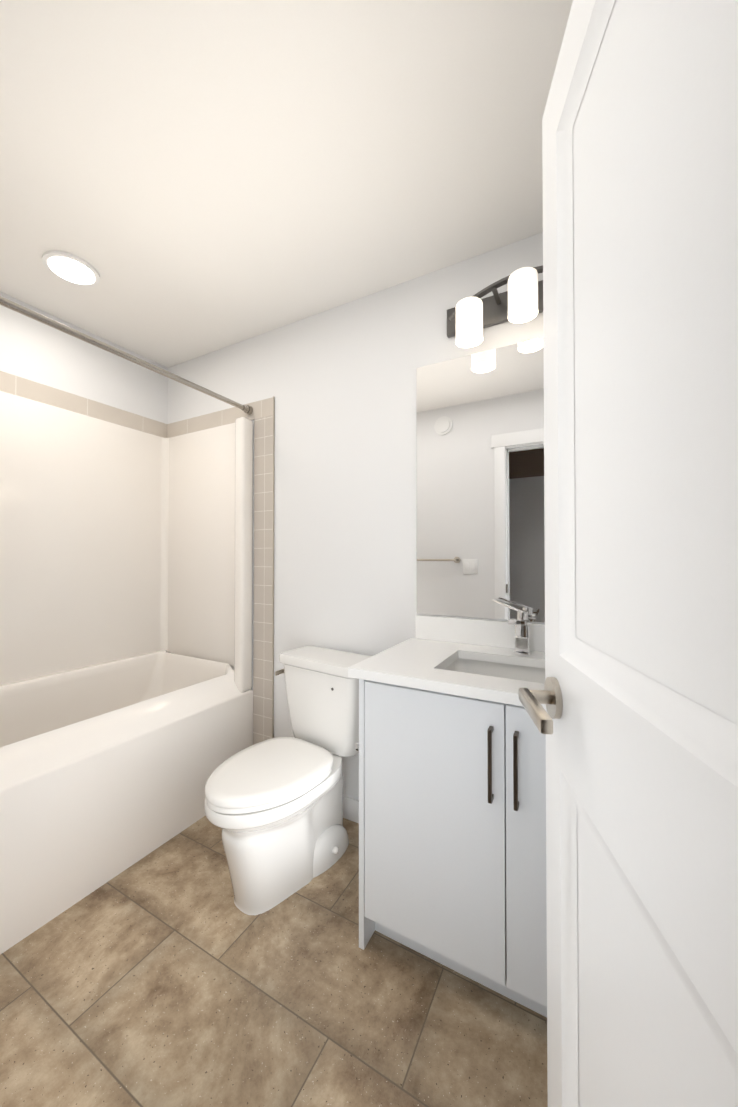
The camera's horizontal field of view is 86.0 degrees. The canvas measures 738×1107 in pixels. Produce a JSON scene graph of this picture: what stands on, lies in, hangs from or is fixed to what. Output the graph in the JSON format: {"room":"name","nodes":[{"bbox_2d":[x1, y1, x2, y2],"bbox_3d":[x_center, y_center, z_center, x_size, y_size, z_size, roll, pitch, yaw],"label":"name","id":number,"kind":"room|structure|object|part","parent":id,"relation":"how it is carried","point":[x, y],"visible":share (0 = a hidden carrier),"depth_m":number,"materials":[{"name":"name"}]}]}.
{"room":"bathroom","nodes":[
{"label":"bathroom","id":0,"kind":"room"},
{"bbox_2d":[0,291,167,423],"bbox_3d":[-1.739,0.021,1.847,0.120,2.450,1.630,0,-1,29],"label":"wall","id":1,"kind":"structure","parent":0,"point":[31,349],"depth_m":2.09,"materials":[{"name":"white paint"}]},
{"bbox_2d":[0,371,167,437],"bbox_3d":[-1.653,-0.789,1.879,0.008,0.094,1.509,0,-1,29],"label":"trim","id":2,"kind":"structure","parent":1,"relation":"attached to","point":[9,383],"depth_m":2.08,"materials":[{"name":"beige tile"}]},
{"bbox_2d":[0,815,547,1106],"bbox_3d":[-0.485,1.263,1.218,2.910,0.050,1.750,0,-1,29],"label":"floor","id":3,"kind":"structure","parent":0,"point":[169,973],"depth_m":1.07,"materials":[{"name":"tile"}]},
{"bbox_2d":[0,391,252,954],"bbox_3d":[-1.323,0.251,1.686,0.758,1.985,1.506,0,-1,29],"label":"bathtub","id":4,"kind":"object","parent":3,"relation":"on","point":[126,710],"visible":1,"depth_m":1.98,"materials":[{"name":"plastic"}]},
{"bbox_2d":[204,646,371,914],"bbox_3d":[-0.286,0.847,1.564,0.468,0.790,0.708,0,-1,29],"label":"toilet","id":5,"kind":"object","parent":3,"relation":"on","point":[273,808],"visible":0.98,"depth_m":1.48,"materials":[{"name":"ceramic"}]},
{"bbox_3d":[-0.365,0.817,1.490,0.383,0.050,0.501,0,-1,29],"label":"seat","id":6,"kind":"part","parent":5,"relation":"part of","materials":[{"name":"plastic"}]},
{"bbox_3d":[-0.334,1.043,1.543,0.384,0.398,0.623,0,-1,29],"label":"bowl","id":7,"kind":"part","parent":5,"relation":"part of","materials":[{"name":"ceramic"}]},
{"bbox_3d":[-0.180,0.649,1.762,0.468,0.388,0.263,0,-1,29],"label":"tank","id":8,"kind":"part","parent":5,"relation":"part of","materials":[{"name":"ceramic"}]},
{"bbox_2d":[348,599,546,1016],"bbox_3d":[0.486,0.704,1.243,0.978,1.069,0.543,0,-1,29],"label":"bathroom vanity","id":9,"kind":"object","parent":3,"relation":"on","point":[451,746],"visible":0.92,"depth_m":1.12,"materials":[{"name":"white laminate"}]},
{"bbox_2d":[348,615,544,708],"bbox_3d":[0.490,0.324,1.249,0.973,0.130,0.538,0,-1,29],"label":"countertop","id":10,"kind":"structure","parent":9,"relation":"on","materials":[{"name":"white stone"}]},
{"bbox_2d":[492,599,531,655],"bbox_3d":[0.501,0.266,1.415,0.140,0.189,0.166,0,-1,29],"label":"faucet","id":11,"kind":"object","parent":10,"relation":"on","point":[513,637],"depth_m":1.44,"materials":[{"name":"silver metal"}]},
{"bbox_2d":[0,0,572,367],"bbox_3d":[-0.305,-1.246,0.450,3.990,0.050,2.980,0,-1,29],"label":"ceiling","id":12,"kind":"structure","parent":0,"point":[187,180],"depth_m":1.19,"materials":[{"name":"paint"}]},
{"bbox_2d":[42,250,99,286],"bbox_3d":[-1.255,-1.199,1.673,0.196,0.013,0.196,0,-1,29],"label":"recessed light","id":13,"kind":"object","parent":12,"relation":"in","point":[71,268],"visible":1,"depth_m":1.66,"materials":[{"name":"white plastic"}]},
{"bbox_2d":[168,232,544,799],"bbox_3d":[-0.095,0.022,1.948,2.910,2.450,0.120,0,-1,29],"label":"wall","id":14,"kind":"structure","parent":0,"point":[338,383],"depth_m":1.88,"materials":[{"name":"white paint"}]},
{"bbox_2d":[0,296,252,414],"bbox_3d":[-1.016,-0.798,1.532,0.048,0.048,1.493,0,-1,29],"label":"rail","id":15,"kind":"object","parent":14,"relation":"attached to","point":[36,316],"visible":0.98,"depth_m":1.54,"materials":[{"name":"silver metal"}]},
{"bbox_2d":[168,396,274,744],"bbox_3d":[-0.889,0.209,2.304,0.872,2.085,0.008,0,-1,29],"label":"trim","id":16,"kind":"structure","parent":14,"relation":"attached to","point":[262,415],"depth_m":2.13,"materials":[{"name":"beige tile"}]},
{"bbox_2d":[343,795,358,822],"bbox_3d":[-0.150,1.196,1.888,0.813,0.100,0.013,0,-1,29],"label":"baseboard","id":17,"kind":"structure","parent":14,"relation":"attached to","point":[350,808],"depth_m":1.83,"materials":[{"name":"paint"}]},
{"bbox_2d":[416,337,544,621],"bbox_3d":[0.626,-0.277,1.487,0.953,1.064,0.005,0,-1,29],"label":"mirror","id":18,"kind":"object","parent":14,"relation":"attached to","point":[480,486],"visible":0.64,"depth_m":1.58,"materials":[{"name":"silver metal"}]},
{"bbox_2d":[447,265,542,347],"bbox_3d":[0.562,-0.908,1.433,0.620,0.212,0.174,0,-1,29],"label":"sconce","id":19,"kind":"object","parent":14,"relation":"attached to","point":[520,300],"visible":0.6,"depth_m":1.45,"materials":[{"name":"white glass"}]},
{"bbox_3d":[-0.107,0.145,0.096,0.956,2.159,0.163,0,-1,29],"label":"door frame","id":20,"kind":"structure","parent":0,"visible":0},
{"bbox_2d":[542,0,737,1106],"bbox_3d":[0.285,0.203,0.347,0.038,2.032,0.757,0,-1,9],"label":"door","id":21,"kind":"structure","parent":20,"relation":"attached to","point":[640,217],"depth_m":0.41,"materials":[{"name":"paint"}]},
{"bbox_2d":[519,677,562,733],"bbox_3d":[0.327,0.241,0.629,0.154,0.066,0.188,0,-1,9],"label":"door handle","id":22,"kind":"object","parent":21,"relation":"attached to","point":[549,696],"depth_m":0.64,"materials":[{"name":"silver metal"}]}
]}

